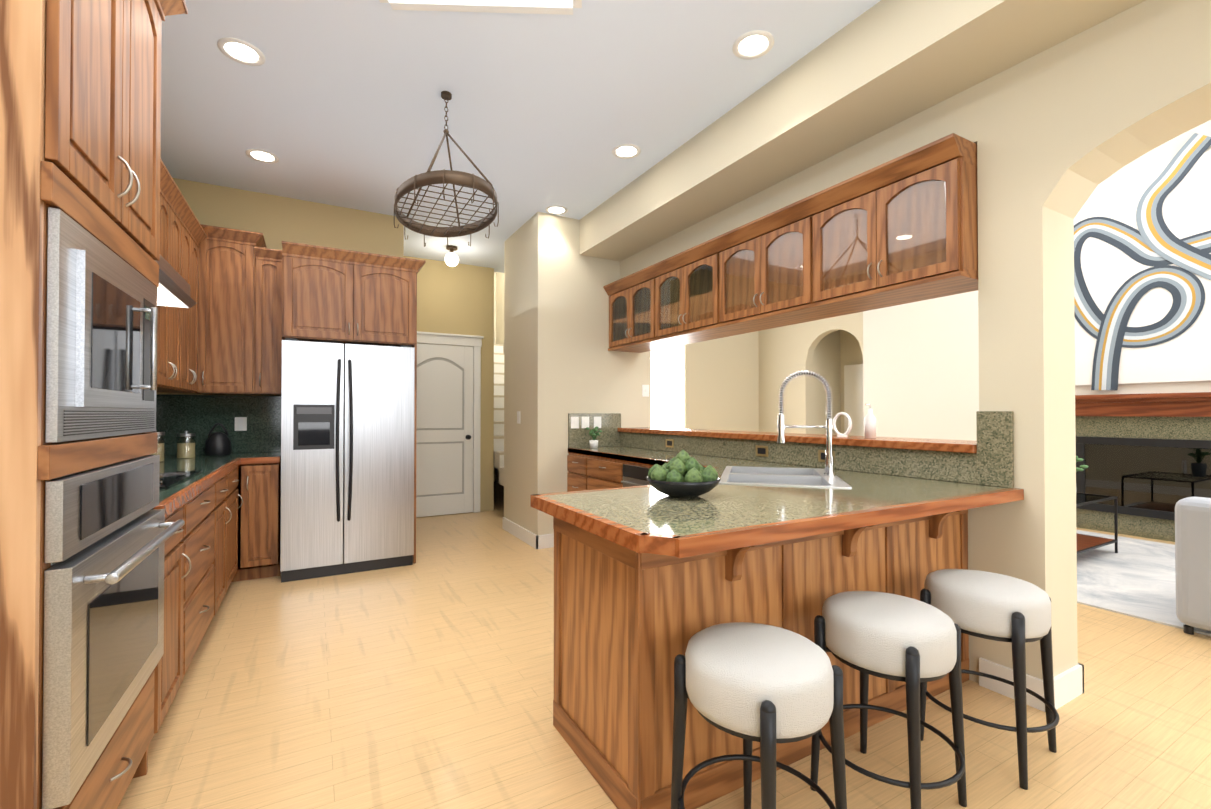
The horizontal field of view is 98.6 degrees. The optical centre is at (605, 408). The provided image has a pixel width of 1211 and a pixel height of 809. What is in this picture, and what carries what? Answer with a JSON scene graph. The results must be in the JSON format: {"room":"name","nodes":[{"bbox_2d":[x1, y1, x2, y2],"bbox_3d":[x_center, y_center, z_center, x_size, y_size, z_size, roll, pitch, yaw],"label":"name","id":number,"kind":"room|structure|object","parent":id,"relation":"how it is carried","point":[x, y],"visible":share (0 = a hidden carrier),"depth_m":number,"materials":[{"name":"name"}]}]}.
{"room":"kitchen","nodes":[
{"label":"kitchen","id":0,"kind":"room"},
{"bbox_2d":[117,482,1210,808],"bbox_3d":[1.695,1.287,4.087,9.560,0.050,13.100,0,-1,-29],"label":"floor","id":1,"kind":"structure","parent":0,"point":[425,680],"depth_m":2.10,"materials":[{"name":"brown wood"}]},
{"bbox_2d":[0,0,187,808],"bbox_3d":[-1.582,-0.109,1.292,0.686,2.685,0.958,0,-1,-29],"label":"tall cabinet","id":2,"kind":"object","parent":1,"relation":"on","point":[80,112],"visible":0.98,"depth_m":1.07,"materials":[{"name":"brown wood"}]},
{"bbox_2d":[45,207,157,442],"bbox_3d":[-1.518,-0.171,1.328,0.523,0.490,0.780,0,-1,-29],"label":"microwave","id":3,"kind":"object","parent":2,"relation":"in","point":[101,352],"visible":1,"depth_m":1.24,"materials":[{"name":"silver metal"}]},
{"bbox_2d":[42,455,184,808],"bbox_3d":[-1.551,0.494,1.303,0.667,0.680,0.780,0,-1,-29],"label":"wall oven","id":4,"kind":"object","parent":2,"relation":"in","point":[107,534],"visible":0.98,"depth_m":1.22,"materials":[{"name":"silver metal"}]},
{"bbox_2d":[154,500,189,733],"bbox_3d":[-1.918,0.810,1.822,0.626,0.858,0.421,0,-1,-29],"label":"base cabinet","id":5,"kind":"object","parent":1,"relation":"on","point":[169,672],"depth_m":2.02,"materials":[{"name":"brown wood"}]},
{"bbox_2d":[190,478,221,662],"bbox_3d":[-2.211,0.815,2.345,0.626,0.858,0.904,0,-1,-29],"label":"base cabinet","id":6,"kind":"object","parent":1,"relation":"on","point":[206,507],"depth_m":2.56,"materials":[{"name":"brown wood"}]},
{"bbox_2d":[151,394,280,516],"bbox_3d":[-2.398,0.140,2.939,0.879,0.510,2.817,0,-1,-29],"label":"countertop","id":7,"kind":"structure","parent":6,"relation":"on","point":[258,441],"depth_m":4.06,"materials":[{"name":"stone"}]},
{"bbox_2d":[151,430,164,461],"bbox_3d":[-2.975,0.245,3.431,0.110,0.218,0.108,0,-1,-29],"label":"canister","id":8,"kind":"object","parent":7,"relation":"on","point":[160,446],"depth_m":3.43,"materials":[{"name":"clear glass"}]},
{"bbox_2d":[159,470,201,488],"bbox_3d":[-2.243,0.339,2.430,0.460,0.010,0.760,0,-1,-29],"label":"cooktop","id":9,"kind":"object","parent":7,"relation":"in","point":[168,479],"visible":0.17,"depth_m":2.56,"materials":[{"name":"black glass"}]},
{"bbox_2d":[176,430,195,458],"bbox_3d":[-3.002,0.258,3.725,0.110,0.198,0.108,0,-1,-29],"label":"canister","id":10,"kind":"object","parent":7,"relation":"on","point":[185,450],"depth_m":3.69,"materials":[{"name":"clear glass"}]},
{"bbox_2d":[204,423,231,455],"bbox_3d":[-2.960,0.236,3.978,0.170,0.247,0.167,0,-1,-29],"label":"kettle","id":11,"kind":"object","parent":7,"relation":"on","point":[217,443],"visible":1,"depth_m":3.93,"materials":[{"name":"black plastic"}]},
{"bbox_2d":[235,417,246,430],"bbox_3d":[-2.955,0.128,4.216,0.080,0.110,0.006,0,-1,-29],"label":"electrical outlet","id":12,"kind":"object","parent":7,"relation":"attached to","point":[240,423],"visible":1,"depth_m":4.21,"materials":[{"name":"white plastic"}]},
{"bbox_2d":[222,472,229,599],"bbox_3d":[-2.520,0.821,2.896,0.626,0.858,0.483,0,-1,-29],"label":"base cabinet","id":13,"kind":"object","parent":1,"relation":"on","point":[223,537],"depth_m":3.15,"materials":[{"name":"brown wood"}]},
{"bbox_2d":[226,464,249,591],"bbox_3d":[-2.712,0.825,3.300,0.685,0.858,0.661,0,-1,-29],"label":"base cabinet","id":14,"kind":"object","parent":1,"relation":"on","point":[238,512],"depth_m":3.72,"materials":[{"name":"brown wood"}]},
{"bbox_2d":[250,462,280,579],"bbox_3d":[-2.662,0.832,4.004,0.291,0.858,0.689,0,-1,-29],"label":"base cabinet","id":15,"kind":"object","parent":1,"relation":"on","point":[265,479],"depth_m":3.80,"materials":[{"name":"brown wood"}]},
{"bbox_2d":[280,338,414,582],"bbox_3d":[-2.094,0.381,4.245,0.910,1.765,0.799,0,-1,-29],"label":"refrigerator","id":16,"kind":"object","parent":1,"relation":"on","point":[347,458],"visible":1,"depth_m":3.94,"materials":[{"name":"grey metal"}]},
{"bbox_2d":[494,344,503,485],"bbox_3d":[-1.399,0.092,7.424,0.840,2.405,3.534,0,-1,-29],"label":"window blind","id":17,"kind":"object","parent":1,"relation":"on","point":[498,407],"depth_m":7.23,"materials":[{"name":"white fabric"}]},
{"bbox_2d":[565,453,584,556],"bbox_3d":[-0.013,0.842,4.794,0.577,0.854,0.400,0,-1,-29],"label":"base cabinet","id":18,"kind":"object","parent":1,"relation":"on","point":[574,535],"depth_m":4.54,"materials":[{"name":"brown wood"}]},
{"bbox_2d":[585,455,617,572],"bbox_3d":[0.228,0.837,4.363,0.577,0.854,0.588,0,-1,-29],"label":"base cabinet","id":19,"kind":"object","parent":1,"relation":"on","point":[600,473],"depth_m":4.04,"materials":[{"name":"brown wood"}]},
{"bbox_2d":[617,461,651,588],"bbox_3d":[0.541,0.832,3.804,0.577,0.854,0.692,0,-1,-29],"label":"base cabinet","id":20,"kind":"object","parent":1,"relation":"on","point":[631,565],"depth_m":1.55,"materials":[{"name":"brown wood"}]},
{"bbox_2d":[621,464,650,486],"bbox_3d":[0.268,0.787,3.674,0.068,0.730,0.600,0,-1,-29],"label":"dishwasher","id":21,"kind":"object","parent":20,"relation":"in","point":[633,475],"visible":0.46,"depth_m":3.79,"materials":[{"name":"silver metal"}]},
{"bbox_2d":[530,446,1023,557],"bbox_3d":[0.136,0.375,3.199,1.882,0.046,3.337,0,-1,-29],"label":"countertop","id":22,"kind":"structure","parent":20,"relation":"on","point":[650,519],"depth_m":1.82,"materials":[{"name":"brown stone"}]},
{"bbox_2d":[586,426,601,447],"bbox_3d":[-0.099,0.269,4.817,0.154,0.199,0.123,0,-1,-29],"label":"plant","id":23,"kind":"object","parent":22,"relation":"on","point":[593,442],"visible":1,"depth_m":4.80,"materials":[{"name":"green plant"}]},
{"bbox_2d":[646,450,720,497],"bbox_3d":[0.301,0.251,2.022,0.290,0.179,0.290,0,-1,-29],"label":"bowl","id":24,"kind":"object","parent":22,"relation":"on","point":[682,474],"visible":1,"depth_m":1.94,"materials":[{"name":"black"}]},
{"bbox_2d":[719,466,851,487],"bbox_3d":[0.889,0.441,2.670,0.560,0.198,0.780,0,-1,16],"label":"sink","id":25,"kind":"object","parent":22,"relation":"in","point":[783,476],"visible":0.31,"depth_m":2.67,"materials":[{"name":"silver metal"}]},
{"bbox_2d":[777,370,834,475],"bbox_3d":[1.046,0.073,2.671,0.269,0.538,0.212,0,-1,-29],"label":"faucet","id":26,"kind":"object","parent":22,"relation":"on","point":[829,457],"visible":1,"depth_m":2.63,"materials":[{"name":"silver metal"}]},
{"bbox_2d":[649,540,784,656],"bbox_3d":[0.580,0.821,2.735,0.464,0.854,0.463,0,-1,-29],"label":"peninsula panel","id":27,"kind":"object","parent":1,"relation":"on","point":[690,595],"depth_m":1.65,"materials":[{"name":"brown wood"}]},
{"bbox_2d":[671,622,846,808],"bbox_3d":[0.403,0.934,1.384,0.415,0.602,0.415,0,-1,-29],"label":"stool","id":28,"kind":"object","parent":1,"relation":"on","point":[768,687],"visible":1,"depth_m":1.30,"materials":[{"name":"white fabric"}]},
{"bbox_2d":[810,591,966,808],"bbox_3d":[0.895,0.937,1.660,0.415,0.602,0.415,0,-1,-29],"label":"stool","id":29,"kind":"object","parent":1,"relation":"on","point":[912,643],"visible":0.98,"depth_m":1.55,"materials":[{"name":"white fabric"}]},
{"bbox_2d":[920,569,1059,789],"bbox_3d":[1.398,0.940,1.919,0.415,0.602,0.415,0,-1,-29],"label":"stool","id":30,"kind":"object","parent":1,"relation":"on","point":[1015,612],"visible":0.81,"depth_m":1.79,"materials":[{"name":"white fabric"}]},
{"bbox_2d":[1075,392,1210,541],"bbox_3d":[5.321,0.565,4.945,0.200,1.410,1.880,0,-1,-29],"label":"fireplace","id":31,"kind":"object","parent":1,"relation":"on","point":[1147,459],"visible":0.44,"depth_m":5.11,"materials":[{"name":"brown stone"}]},
{"bbox_2d":[1076,530,1210,635],"bbox_3d":[4.654,1.246,3.138,2.625,0.012,4.350,0,-1,-29],"label":"rug","id":32,"kind":"object","parent":1,"relation":"on","point":[1133,577],"depth_m":3.79,"materials":[{"name":"white fabric"}]},
{"bbox_2d":[1076,492,1117,553],"bbox_3d":[3.871,1.010,4.512,0.966,0.488,0.566,0,-1,-29],"label":"coffee table","id":33,"kind":"object","parent":32,"relation":"on","point":[1085,543],"visible":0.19,"depth_m":4.48,"materials":[{"name":"black metal"}]},
{"bbox_2d":[1076,456,1087,491],"bbox_3d":[3.792,0.576,4.248,0.224,0.374,0.246,0,-1,-29],"label":"potted plant","id":34,"kind":"object","parent":33,"relation":"on","point":[1081,466],"visible":0.15,"depth_m":4.20,"materials":[{"name":"green plant"}]},
{"bbox_2d":[1175,497,1210,634],"bbox_3d":[4.145,0.867,2.111,0.920,0.750,2.350,0,-1,-29],"label":"sofa","id":35,"kind":"object","parent":1,"relation":"on","point":[1193,555],"visible":1,"depth_m":2.84,"materials":[{"name":"grey fabric"}]},
{"bbox_2d":[156,0,1210,682],"bbox_3d":[1.661,-0.938,4.119,9.410,4.400,12.950,0,-1,-29],"label":"wall","id":36,"kind":"structure","parent":0,"point":[1058,112],"depth_m":2.95,"materials":[{"name":"beige paint"}]},
{"bbox_2d":[156,178,187,392],"bbox_3d":[-2.727,-0.686,2.998,0.350,1.134,0.645,0,-1,-29],"label":"upper cabinet","id":37,"kind":"object","parent":36,"relation":"attached to","point":[183,235],"depth_m":3.12,"materials":[{"name":"brown wood"}]},
{"bbox_2d":[154,255,196,307],"bbox_3d":[-2.298,-0.616,2.409,0.527,0.128,0.790,0,-1,-29],"label":"range hood","id":38,"kind":"object","parent":36,"relation":"attached to","point":[173,289],"visible":0.17,"depth_m":2.56,"materials":[{"name":"silver metal"}]},
{"bbox_2d":[184,218,203,392],"bbox_3d":[-2.983,-0.682,3.456,0.350,1.134,0.644,0,-1,-29],"label":"upper cabinet","id":39,"kind":"object","parent":36,"relation":"attached to","point":[190,375],"depth_m":3.64,"materials":[{"name":"brown wood"}]},
{"bbox_2d":[195,224,282,395],"bbox_3d":[-2.841,-0.724,4.080,0.548,1.230,0.406,0,-1,-29],"label":"upper cabinet","id":40,"kind":"object","parent":36,"relation":"attached to","point":[240,339],"visible":0.88,"depth_m":3.95,"materials":[{"name":"brown wood"}]},
{"bbox_2d":[217,37,264,65],"bbox_3d":[-1.839,-1.799,2.631,0.200,0.008,0.200,0,-1,-29],"label":"recessed light","id":41,"kind":"object","parent":36,"relation":"in","point":[241,51],"visible":1,"depth_m":2.62,"materials":[{"name":"white glass"}]},
{"bbox_2d":[246,149,278,162],"bbox_3d":[-2.436,-1.788,3.696,0.200,0.008,0.200,0,-1,-29],"label":"recessed light","id":42,"kind":"object","parent":36,"relation":"in","point":[260,155],"visible":1,"depth_m":3.69,"materials":[{"name":"white glass"}]},
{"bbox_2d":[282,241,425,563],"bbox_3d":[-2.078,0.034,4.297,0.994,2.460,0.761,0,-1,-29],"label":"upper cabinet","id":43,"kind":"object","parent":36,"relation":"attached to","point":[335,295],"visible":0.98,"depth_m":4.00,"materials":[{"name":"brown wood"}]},
{"bbox_2d":[394,91,498,248],"bbox_3d":[-0.911,-1.416,2.976,0.549,0.766,0.865,0,-1,-29],"label":"pot rack","id":44,"kind":"object","parent":36,"relation":"hanging from","point":[429,177],"visible":1,"depth_m":2.89,"materials":[{"name":"brown metal"}]},
{"bbox_2d":[416,331,483,516],"bbox_3d":[-1.965,0.195,6.172,1.050,2.175,0.102,0,-1,-29],"label":"hall door","id":45,"kind":"structure","parent":36,"relation":"in","point":[448,431],"depth_m":6.25,"materials":[{"name":"white wood"}]},
{"bbox_2d":[445,245,458,266],"bbox_3d":[-1.689,-1.664,5.718,0.150,0.214,0.150,0,-1,-29],"label":"globe ceiling light","id":46,"kind":"object","parent":36,"relation":"attached to","point":[451,259],"visible":0.98,"depth_m":5.67,"materials":[{"name":"white glass"}]},
{"bbox_2d":[379,0,581,14],"bbox_3d":[-0.527,-1.806,1.619,0.890,0.014,1.477,0,-1,-2],"label":"skylight","id":47,"kind":"object","parent":36,"relation":"attached to","point":[564,7],"visible":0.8,"depth_m":2.32,"materials":[{"name":"white"}]},
{"bbox_2d":[517,411,519,423],"bbox_3d":[-0.855,0.092,5.124,0.006,0.120,0.080,0,-1,-29],"label":"light switch","id":48,"kind":"object","parent":36,"relation":"attached to","point":[518,412],"depth_m":5.12,"materials":[{"name":"white plastic"}]},
{"bbox_2d":[502,517,539,548],"bbox_3d":[-0.847,1.211,5.091,0.016,0.121,0.966,0,-1,-29],"label":"baseboard","id":49,"kind":"structure","parent":36,"relation":"attached to","point":[523,534],"depth_m":4.99,"materials":[{"name":"white wood"}]},
{"bbox_2d":[545,205,567,214],"bbox_3d":[-0.440,-1.778,4.676,0.200,0.008,0.200,0,-1,-29],"label":"recessed light","id":50,"kind":"object","parent":36,"relation":"attached to","point":[556,210],"visible":1,"depth_m":4.67,"materials":[{"name":"white"}]},
{"bbox_2d":[612,144,640,158],"bbox_3d":[0.146,-1.789,3.629,0.200,0.008,0.200,0,-1,-29],"label":"recessed light","id":51,"kind":"object","parent":36,"relation":"attached to","point":[625,151],"visible":1,"depth_m":3.63,"materials":[{"name":"white glass"}]},
{"bbox_2d":[607,269,670,352],"bbox_3d":[0.396,-0.873,4.781,0.372,0.583,0.851,0,-1,-29],"label":"upper cabinet","id":52,"kind":"object","parent":36,"relation":"attached to","point":[627,299],"depth_m":4.73,"materials":[{"name":"brown wood"}]},
{"bbox_2d":[642,385,648,396],"bbox_3d":[0.407,-0.177,5.266,0.080,0.120,0.010,0,-1,-29],"label":"light switch","id":53,"kind":"object","parent":36,"relation":"attached to","point":[645,390],"depth_m":5.26,"materials":[{"name":"white plastic"}]},
{"bbox_2d":[651,345,682,428],"bbox_3d":[0.896,-0.174,8.557,1.000,2.240,0.085,0,-1,-29],"label":"living room window","id":54,"kind":"structure","parent":36,"relation":"in","point":[666,387],"depth_m":8.67,"materials":[{"name":"white"}]},
{"bbox_2d":[647,241,738,344],"bbox_3d":[0.767,-0.880,4.117,0.372,0.583,0.910,0,-1,-29],"label":"upper cabinet","id":55,"kind":"object","parent":36,"relation":"attached to","point":[679,289],"depth_m":4.06,"materials":[{"name":"brown wood"}]},
{"bbox_2d":[732,30,773,59],"bbox_3d":[0.733,-1.799,2.582,0.200,0.008,0.200,0,-1,-29],"label":"recessed light","id":56,"kind":"object","parent":36,"relation":"attached to","point":[753,44],"visible":1,"depth_m":2.58,"materials":[{"name":"white"}]},
{"bbox_2d":[711,205,842,332],"bbox_3d":[1.154,-0.887,3.428,0.372,0.583,0.910,0,-1,-29],"label":"upper cabinet","id":57,"kind":"object","parent":36,"relation":"attached to","point":[755,269],"depth_m":3.36,"materials":[{"name":"brown wood"}]},
{"bbox_2d":[568,411,1013,487],"bbox_3d":[0.704,0.191,3.541,0.562,0.329,3.303,0,-1,-29],"label":"backsplash","id":58,"kind":"structure","parent":36,"relation":"attached to","point":[990,462],"depth_m":2.80,"materials":[{"name":"stone"}]},
{"bbox_2d":[571,417,578,427],"bbox_3d":[-0.284,0.134,4.850,0.080,0.110,0.007,0,-1,-29],"label":"electrical outlet","id":59,"kind":"object","parent":58,"relation":"attached to","point":[574,420],"depth_m":4.85,"materials":[{"name":"white plastic"}]},
{"bbox_2d":[582,417,588,427],"bbox_3d":[-0.188,0.134,4.904,0.080,0.110,0.007,0,-1,-29],"label":"electrical outlet","id":60,"kind":"object","parent":58,"relation":"attached to","point":[585,420],"depth_m":4.90,"materials":[{"name":"white plastic"}]},
{"bbox_2d":[594,417,600,427],"bbox_3d":[-0.075,0.135,4.967,0.080,0.110,0.007,0,-1,-29],"label":"electrical outlet","id":61,"kind":"object","parent":58,"relation":"attached to","point":[597,420],"depth_m":4.97,"materials":[{"name":"white plastic"}]},
{"bbox_2d":[666,439,673,447],"bbox_3d":[0.538,0.294,4.367,0.005,0.070,0.110,0,-1,-29],"label":"electrical outlet","id":62,"kind":"object","parent":58,"relation":"attached to","point":[669,442],"depth_m":4.35,"materials":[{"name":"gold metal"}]},
{"bbox_2d":[756,445,767,456],"bbox_3d":[1.041,0.285,3.468,0.005,0.070,0.110,0,-1,-29],"label":"electrical outlet","id":63,"kind":"object","parent":58,"relation":"attached to","point":[761,450],"depth_m":3.46,"materials":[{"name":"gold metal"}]},
{"bbox_2d":[818,450,834,462],"bbox_3d":[1.286,0.281,3.032,0.005,0.070,0.110,0,-1,-29],"label":"electrical outlet","id":64,"kind":"object","parent":58,"relation":"attached to","point":[821,453],"depth_m":3.05,"materials":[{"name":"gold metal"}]},
{"bbox_2d":[618,427,976,452],"bbox_3d":[1.054,0.199,3.800,0.390,0.040,3.143,0,-1,-29],"label":"ledge shelf","id":65,"kind":"object","parent":36,"relation":"attached to","point":[958,446],"visible":0.77,"depth_m":3.03,"materials":[{"name":"brown wood"}]},
{"bbox_2d":[833,412,851,436],"bbox_3d":[1.419,0.097,3.119,0.120,0.148,0.059,0,-1,40],"label":"ring sculpture","id":66,"kind":"object","parent":65,"relation":"on","point":[847,432],"depth_m":3.10,"materials":[{"name":"white ceramic"}]},
{"bbox_2d":[864,404,875,437],"bbox_3d":[1.506,0.073,2.962,0.064,0.194,0.064,0,-1,16],"label":"soap bottle","id":67,"kind":"object","parent":65,"relation":"on","point":[870,425],"depth_m":2.94,"materials":[{"name":"white ceramic"}]},
{"bbox_2d":[844,364,863,435],"bbox_3d":[4.342,0.282,8.646,0.094,2.050,0.850,0,-1,-29],"label":"door","id":68,"kind":"structure","parent":36,"relation":"in","point":[853,395],"depth_m":8.84,"materials":[{"name":"white"}]},
{"bbox_2d":[799,136,977,312],"bbox_3d":[1.525,-0.893,2.765,0.372,0.583,0.851,0,-1,-29],"label":"upper cabinet","id":69,"kind":"object","parent":36,"relation":"attached to","point":[902,229],"depth_m":2.59,"materials":[{"name":"brown wood"}]},
{"bbox_2d":[979,658,1039,680],"bbox_3d":[1.248,1.198,3.766,0.016,0.121,3.426,0,-1,-29],"label":"baseboard","id":70,"kind":"structure","parent":36,"relation":"attached to","point":[1027,675],"depth_m":2.26,"materials":[{"name":"white"}]},
{"bbox_2d":[1040,663,1083,711],"bbox_3d":[1.934,1.182,2.196,0.311,0.121,0.016,0,-1,-29],"label":"baseboard","id":71,"kind":"structure","parent":36,"relation":"attached to","point":[1068,685],"depth_m":2.20,"materials":[{"name":"white"}]},
{"bbox_2d":[1074,133,1210,389],"bbox_3d":[5.420,-1.369,4.939,0.052,2.370,2.100,0,-1,-29],"label":"wall art","id":72,"kind":"object","parent":36,"relation":"attached to","point":[1142,276],"visible":0.92,"depth_m":5.10,"materials":[{"name":"white paper"}]}
]}

